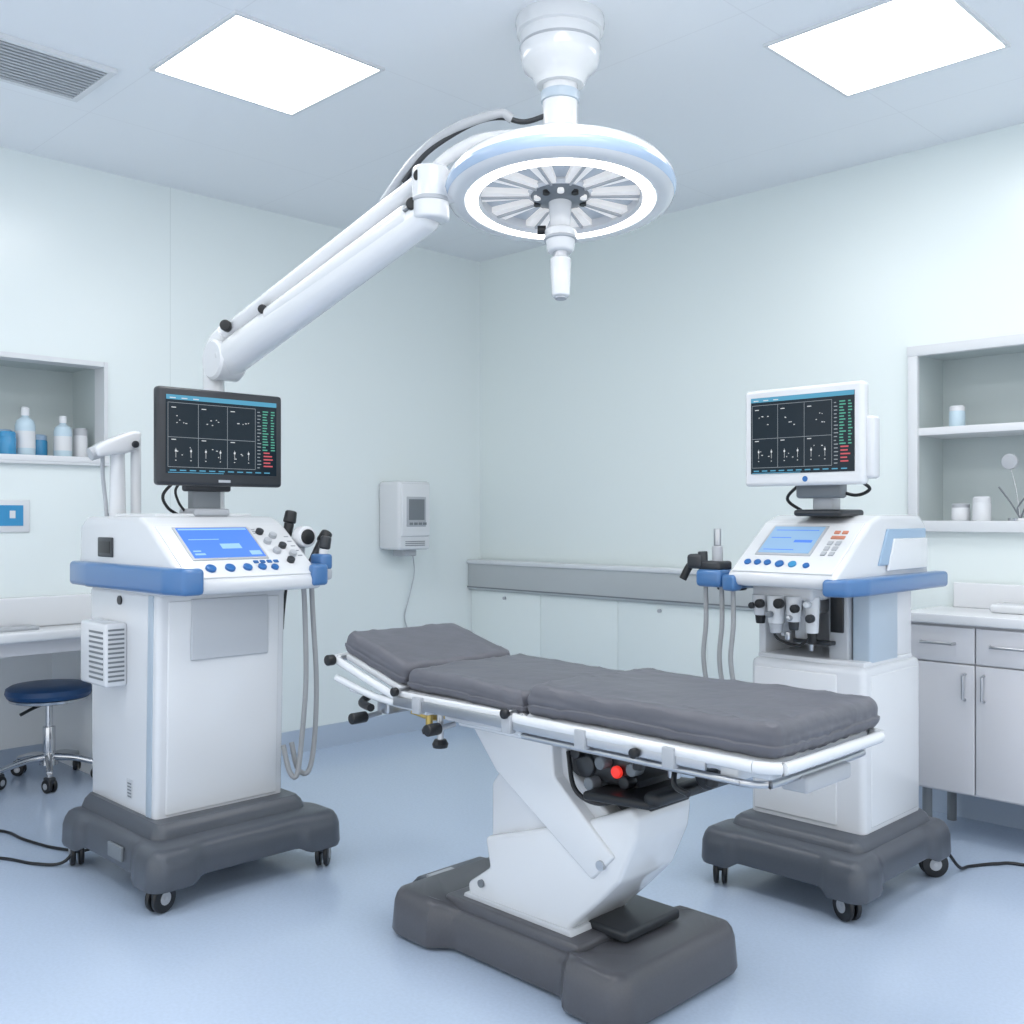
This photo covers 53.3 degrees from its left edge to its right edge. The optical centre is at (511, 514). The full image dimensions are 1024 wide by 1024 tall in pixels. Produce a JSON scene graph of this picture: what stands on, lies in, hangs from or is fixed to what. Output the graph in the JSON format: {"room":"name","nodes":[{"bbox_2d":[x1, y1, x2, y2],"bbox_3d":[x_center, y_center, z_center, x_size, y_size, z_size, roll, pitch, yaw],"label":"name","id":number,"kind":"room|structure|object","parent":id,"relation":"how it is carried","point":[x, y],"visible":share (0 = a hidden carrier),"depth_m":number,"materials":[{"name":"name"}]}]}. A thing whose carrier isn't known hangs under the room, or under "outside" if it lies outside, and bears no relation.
{"room":"operating room","nodes":[
{"label":"operating room","id":0,"kind":"room"},
{"bbox_2d":[0,653,51,749],"bbox_3d":[-3.558,0.925,4.728,0.100,0.850,2.740,0,0,45],"label":"wall","id":1,"kind":"structure","parent":0,"point":[16,730],"depth_m":5.55,"materials":[{"name":"white paint"}]},
{"bbox_2d":[0,743,42,766],"bbox_3d":[-3.517,1.305,4.688,0.014,0.090,2.740,0,0,45],"label":"baseboard","id":2,"kind":"structure","parent":1,"relation":"attached to","point":[7,756],"depth_m":5.51,"materials":[{"name":"blue plastic"}]},
{"bbox_2d":[0,147,118,363],"bbox_3d":[-2.956,-1.218,4.127,0.100,0.937,2.740,0,0,45],"label":"wall","id":3,"kind":"structure","parent":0,"point":[59,220],"depth_m":4.86,"materials":[{"name":"white paint"}]},
{"bbox_2d":[52,650,92,773],"bbox_3d":[-2.302,0.925,5.453,0.850,0.850,0.060,0,0,45],"label":"wall","id":4,"kind":"structure","parent":0,"point":[72,721],"depth_m":5.46,"materials":[{"name":"white paint"}]},
{"bbox_2d":[95,362,107,457],"bbox_3d":[-2.030,-0.515,5.043,0.112,0.468,0.019,0,0,45],"label":"frame","id":5,"kind":"object","parent":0,"point":[101,374],"depth_m":5.02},
{"bbox_2d":[108,363,118,463],"bbox_3d":[-2.008,-0.500,5.076,0.100,0.500,0.057,0,0,45],"label":"pier","id":6,"kind":"object","parent":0,"point":[113,369],"depth_m":5.04,"materials":[{"name":"white paint"}]},
{"bbox_2d":[0,175,479,731],"bbox_3d":[-2.087,-0.169,4.997,5.200,3.037,0.100,0,0,-45],"label":"wall","id":7,"kind":"structure","parent":0,"point":[382,385],"depth_m":5.90,"materials":[{"name":"paint"}]},
{"bbox_2d":[0,500,29,531],"bbox_3d":[-2.314,0.005,4.691,0.010,0.150,0.185,0,0,45],"label":"notice sign","id":8,"kind":"object","parent":7,"relation":"attached to","point":[14,514],"visible":1,"depth_m":4.71,"materials":[{"name":"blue plastic"}]},
{"bbox_2d":[0,366,72,455],"bbox_3d":[-2.863,-0.500,4.701,0.020,0.500,1.683,0,0,45],"label":"niche","id":9,"kind":"object","parent":7,"relation":"attached to","point":[48,395],"visible":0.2,"depth_m":5.16,"materials":[{"name":"grey paint"}]},
{"bbox_2d":[0,360,86,372],"bbox_3d":[-2.757,-0.743,4.595,1.683,0.015,0.280,0,0,-45],"label":"trim","id":10,"kind":"structure","parent":7,"relation":"attached to","point":[6,363],"depth_m":5.05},
{"bbox_2d":[0,593,90,626],"bbox_3d":[-2.882,0.450,4.095,0.049,0.140,2.800,0,0,45],"label":"backsplash","id":11,"kind":"structure","parent":7,"relation":"attached to","point":[51,610],"depth_m":4.76,"materials":[{"name":"white"}]},
{"bbox_2d":[0,351,103,368],"bbox_3d":[-2.626,-0.737,4.449,0.111,0.024,1.662,0,0,45],"label":"frame","id":12,"kind":"object","parent":7,"relation":"attached to","point":[10,356],"depth_m":4.84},
{"bbox_2d":[0,454,108,466],"bbox_3d":[-2.711,-0.259,4.549,0.409,0.042,1.681,0,0,45],"label":"recessed shelf","id":13,"kind":"object","parent":7,"relation":"attached to","point":[4,458],"visible":0.91,"depth_m":4.80,"materials":[{"name":"white"}]},
{"bbox_2d":[0,431,15,453],"bbox_3d":[-2.345,-0.336,4.739,0.076,0.110,0.076,0,0,45],"label":"medicine bottle","id":14,"kind":"object","parent":13,"relation":"on","point":[7,438],"visible":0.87,"depth_m":4.71,"materials":[{"name":"blue plastic"}]},
{"bbox_2d":[15,407,35,454],"bbox_3d":[-2.302,-0.396,4.824,0.091,0.230,0.091,0,0,45],"label":"medicine bottle","id":15,"kind":"object","parent":13,"relation":"on","point":[25,428],"visible":0.79,"depth_m":4.79,"materials":[{"name":"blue plastic"}]},
{"bbox_2d":[35,434,47,454],"bbox_3d":[-2.299,-0.336,4.941,0.090,0.110,0.090,0,0,45],"label":"medicine bottle","id":16,"kind":"object","parent":13,"relation":"on","point":[41,440],"visible":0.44,"depth_m":4.91,"materials":[{"name":"blue plastic"}]},
{"bbox_2d":[53,416,71,455],"bbox_3d":[-2.179,-0.381,4.948,0.085,0.200,0.085,0,0,45],"label":"medicine bottle","id":17,"kind":"object","parent":13,"relation":"on","point":[62,433],"visible":0.91,"depth_m":4.92,"materials":[{"name":"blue plastic"}]},
{"bbox_2d":[73,428,87,456],"bbox_3d":[-2.136,-0.355,5.047,0.070,0.150,0.070,0,0,45],"label":"medicine bottle","id":18,"kind":"object","parent":13,"relation":"on","point":[80,439],"visible":0.78,"depth_m":5.02,"materials":[{"name":"white plastic"}]},
{"bbox_2d":[73,369,94,447],"bbox_3d":[-2.168,-0.507,5.185,0.280,0.455,0.015,0,0,45],"label":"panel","id":19,"kind":"structure","parent":7,"relation":"attached to","point":[83,381],"depth_m":5.17,"materials":[{"name":"grey"}]},
{"bbox_2d":[281,710,456,755],"bbox_3d":[-1.078,1.285,5.926,0.014,0.130,2.460,0,0,45],"label":"baseboard","id":20,"kind":"structure","parent":7,"relation":"attached to","point":[335,734],"depth_m":6.07,"materials":[{"name":"blue plastic"}]},
{"bbox_2d":[380,481,429,626],"bbox_3d":[-0.646,0.264,6.211,0.218,0.936,0.254,0,0,45],"label":"dispenser","id":21,"kind":"object","parent":7,"relation":"attached to","point":[404,505],"visible":0.95,"depth_m":6.13,"materials":[{"name":"white plastic"}]},
{"bbox_2d":[393,550,415,555],"bbox_3d":[-0.655,0.225,6.217,0.100,0.050,0.110,0,0,45],"label":"outlet","id":22,"kind":"object","parent":21,"relation":"attached to","point":[395,552],"depth_m":6.18,"materials":[{"name":"grey plastic"}]},
{"bbox_2d":[0,723,1023,1023],"bbox_3d":[-0.372,1.400,2.292,8.050,0.100,7.600,0,0,45],"label":"floor","id":23,"kind":"structure","parent":0,"point":[281,938],"depth_m":3.35,"materials":[{"name":"plastic"}]},
{"bbox_2d":[0,829,89,865],"bbox_3d":[-2.150,1.298,4.152,1.082,0.104,0.505,0,0,0],"label":"power cable","id":24,"kind":"object","parent":23,"relation":"on","point":[1,830],"visible":0.73,"depth_m":3.99,"materials":[{"name":"black rubber"}]},
{"bbox_2d":[0,593,90,657],"bbox_3d":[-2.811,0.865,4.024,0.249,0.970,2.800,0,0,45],"label":"countertop","id":25,"kind":"structure","parent":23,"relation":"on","point":[32,625],"depth_m":4.68,"materials":[{"name":"white"}]},
{"bbox_2d":[0,625,38,631],"bbox_3d":[-2.288,0.512,4.562,0.110,0.015,0.300,0,0,45],"label":"tray","id":26,"kind":"object","parent":25,"relation":"on","point":[3,628],"depth_m":4.59,"materials":[{"name":"grey plastic"}]},
{"bbox_2d":[0,679,92,793],"bbox_3d":[-2.367,1.102,5.157,0.545,0.496,0.521,0,0,45],"label":"stool","id":27,"kind":"object","parent":23,"relation":"on","point":[48,693],"visible":0.86,"depth_m":5.09,"materials":[{"name":"blue leather"}]},
{"bbox_2d":[62,386,339,913],"bbox_3d":[-1.203,0.438,3.970,0.817,1.825,0.923,0,0,-45],"label":"machine","id":28,"kind":"object","parent":23,"relation":"on","point":[182,639],"visible":1,"depth_m":3.79,"materials":[{"name":"grey plastic"}]},
{"bbox_2d":[154,386,280,515],"bbox_3d":[-1.165,-0.235,3.969,0.166,0.480,0.525,0,0,45],"label":"monitor","id":29,"kind":"object","parent":28,"relation":"on","point":[207,443],"depth_m":3.90,"materials":[{"name":"grey plastic"}]},
{"bbox_2d":[324,623,884,1023],"bbox_3d":[0.184,0.870,3.036,1.718,0.960,0.689,0,0,45],"label":"table","id":30,"kind":"object","parent":23,"relation":"on","point":[591,803],"visible":1,"depth_m":2.86,"materials":[{"name":"leather"}]},
{"bbox_2d":[611,766,622,778],"bbox_3d":[0.287,0.705,2.796,0.034,0.034,0.015,0,0,45],"label":"lamp","id":31,"kind":"object","parent":30,"relation":"on","point":[616,771],"depth_m":2.79,"materials":[{"name":"red plastic"}]},
{"bbox_2d":[583,777,691,809],"bbox_3d":[0.377,0.760,2.816,0.230,0.040,0.300,0,0,45],"label":"tray","id":32,"kind":"object","parent":30,"relation":"on","point":[633,795],"depth_m":2.77,"materials":[{"name":"black plastic"}]},
{"bbox_2d":[467,559,758,777],"bbox_3d":[0.622,0.821,5.867,2.500,1.058,0.110,0,0,45],"label":"base cabinet","id":33,"kind":"object","parent":23,"relation":"on","point":[616,617],"visible":0.52,"depth_m":5.89,"materials":[{"name":"grey"}]},
{"bbox_2d":[680,381,950,921],"bbox_3d":[1.161,0.446,3.849,0.743,1.808,0.830,0,0,45],"label":"machine","id":34,"kind":"object","parent":23,"relation":"on","point":[832,586],"visible":0.95,"depth_m":3.63,"materials":[{"name":"grey plastic"}]},
{"bbox_2d":[701,560,731,569],"bbox_3d":[0.758,0.188,3.786,0.085,0.035,0.090,0,0,45],"label":"handle","id":35,"kind":"object","parent":34,"relation":"on","point":[705,564],"depth_m":3.76,"materials":[{"name":"grey plastic"}]},
{"bbox_2d":[746,381,879,515],"bbox_3d":[1.123,-0.227,3.701,0.488,0.463,0.254,0,0,45],"label":"monitor","id":36,"kind":"object","parent":34,"relation":"on","point":[818,440],"depth_m":3.61,"materials":[{"name":"plastic"}]},
{"bbox_2d":[911,582,1023,820],"bbox_3d":[2.401,0.825,3.871,1.720,1.050,0.416,0,0,45],"label":"base cabinet","id":37,"kind":"object","parent":23,"relation":"on","point":[969,653],"visible":0.82,"depth_m":4.17,"materials":[{"name":"white laminate"}]},
{"bbox_2d":[911,606,1023,629],"bbox_3d":[2.405,0.430,3.875,1.720,0.040,0.405,0,0,45],"label":"countertop","id":38,"kind":"structure","parent":37,"relation":"on","point":[980,617],"depth_m":4.20,"materials":[{"name":"white"}]},
{"bbox_2d":[990,602,1023,614],"bbox_3d":[2.202,0.393,4.195,0.400,0.035,0.170,0,0,45],"label":"tray","id":39,"kind":"object","parent":38,"relation":"on","point":[1009,608],"depth_m":4.24,"materials":[{"name":"white ceramic"}]},
{"bbox_2d":[949,854,1023,869],"bbox_3d":[2.106,1.298,3.730,0.966,0.104,0.233,0,0,25],"label":"power cable","id":40,"kind":"object","parent":23,"relation":"on","point":[957,865],"visible":0.91,"depth_m":3.92,"materials":[{"name":"black rubber"}]},
{"bbox_2d":[0,0,1023,261],"bbox_3d":[-0.213,-1.737,1.851,7.200,0.100,7.200,0,0,45],"label":"ceiling","id":41,"kind":"structure","parent":0,"point":[696,81],"depth_m":4.17,"materials":[{"name":"paint"}]},
{"bbox_2d":[0,32,116,101],"bbox_3d":[-1.814,-1.678,3.806,0.380,0.018,0.530,0,0,45],"label":"ceiling air vent","id":42,"kind":"object","parent":41,"relation":"in","point":[23,63],"depth_m":3.84,"materials":[{"name":"white metal"}]},
{"bbox_2d":[156,16,377,113],"bbox_3d":[-0.923,-1.684,3.848,0.600,0.006,0.600,0,0,45],"label":"ceiling light","id":43,"kind":"object","parent":41,"relation":"in","point":[244,58],"visible":1,"depth_m":3.82,"materials":[{"name":"white plastic"}]},
{"bbox_2d":[150,10,384,115],"bbox_3d":[-0.923,-1.682,3.848,0.628,0.010,0.628,0,0,45],"label":"frame","id":44,"kind":"object","parent":41,"relation":"attached to","point":[234,13],"visible":1,"depth_m":3.73,"materials":[{"name":"silver metal"}]},
{"bbox_2d":[202,0,676,508],"bbox_3d":[-0.384,-0.847,3.595,1.906,1.681,0.780,0,0,12],"label":"light","id":45,"kind":"object","parent":41,"relation":"hanging from","point":[560,183],"visible":0.97,"depth_m":3.44,"materials":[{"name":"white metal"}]},
{"bbox_2d":[770,0,1003,93],"bbox_3d":[1.343,-1.684,3.654,0.600,0.006,0.600,0,0,45],"label":"ceiling light","id":46,"kind":"object","parent":41,"relation":"in","point":[897,39],"visible":1,"depth_m":3.64,"materials":[{"name":"white plastic"}]},
{"bbox_2d":[763,0,1010,96],"bbox_3d":[1.343,-1.682,3.654,0.628,0.010,0.628,0,0,45],"label":"frame","id":47,"kind":"object","parent":41,"relation":"attached to","point":[961,3],"visible":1,"depth_m":3.60,"materials":[{"name":"silver metal"}]},
{"bbox_2d":[480,151,1023,609],"bbox_3d":[1.361,-0.169,5.298,4.350,3.037,0.100,0,0,45],"label":"wall","id":48,"kind":"structure","parent":0,"point":[613,412],"depth_m":5.61,"materials":[{"name":"paint"}]},
{"bbox_2d":[907,333,1023,532],"bbox_3d":[2.452,-0.350,4.330,1.438,0.853,0.365,0,0,45],"label":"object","id":49,"kind":"object","parent":48,"relation":"attached to","point":[948,465],"visible":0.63,"depth_m":4.76,"materials":[{"name":"grey"}]},
{"bbox_2d":[949,405,964,425],"bbox_3d":[2.036,-0.451,4.665,0.070,0.100,0.070,0,0,45],"label":"medicine bottle","id":50,"kind":"object","parent":49,"relation":"in","point":[957,412],"visible":0.77,"depth_m":4.64,"materials":[{"name":"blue plastic"}]},
{"bbox_2d":[951,503,969,520],"bbox_3d":[2.043,-0.015,4.644,0.080,0.080,0.080,0,0,45],"label":"medicine bottle","id":51,"kind":"object","parent":49,"relation":"in","point":[959,511],"visible":1,"depth_m":4.61,"materials":[{"name":"white plastic"}]},
{"bbox_2d":[919,422,1023,438],"bbox_3d":[2.462,-0.383,4.330,1.384,0.035,0.309,0,0,45],"label":"shelf","id":52,"kind":"object","parent":49,"relation":"attached to","point":[1015,430],"depth_m":4.61,"materials":[{"name":"white"}]},
{"bbox_2d":[972,496,991,520],"bbox_3d":[2.099,-0.029,4.559,0.080,0.110,0.080,0,0,45],"label":"medicine bottle","id":53,"kind":"object","parent":49,"relation":"in","point":[981,505],"visible":1,"depth_m":4.53,"materials":[{"name":"white plastic"}]},
{"bbox_2d":[998,454,1023,520],"bbox_3d":[2.205,-0.121,4.457,0.131,0.295,0.100,0,0,14],"label":"plant","id":54,"kind":"object","parent":49,"relation":"on","point":[1009,461],"visible":0.99,"depth_m":4.46,"materials":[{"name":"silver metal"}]},
{"bbox_2d":[919,786,1023,829],"bbox_3d":[2.262,1.285,4.316,6.986,0.130,0.014,0,0,45],"label":"baseboard","id":55,"kind":"structure","parent":48,"relation":"attached to","point":[970,807],"depth_m":4.50,"materials":[{"name":"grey plastic"}]},
{"bbox_2d":[954,582,1023,608],"bbox_3d":[2.557,0.355,3.991,1.630,0.110,0.025,0,0,45],"label":"backsplash","id":56,"kind":"structure","parent":48,"relation":"attached to","point":[969,595],"depth_m":4.46,"materials":[{"name":"white"}]},
{"bbox_2d":[912,123,1023,345],"bbox_3d":[2.395,-1.226,4.263,1.424,0.922,0.100,0,0,45],"label":"wall","id":57,"kind":"structure","parent":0,"point":[968,192],"depth_m":4.55,"materials":[{"name":"white paint"}]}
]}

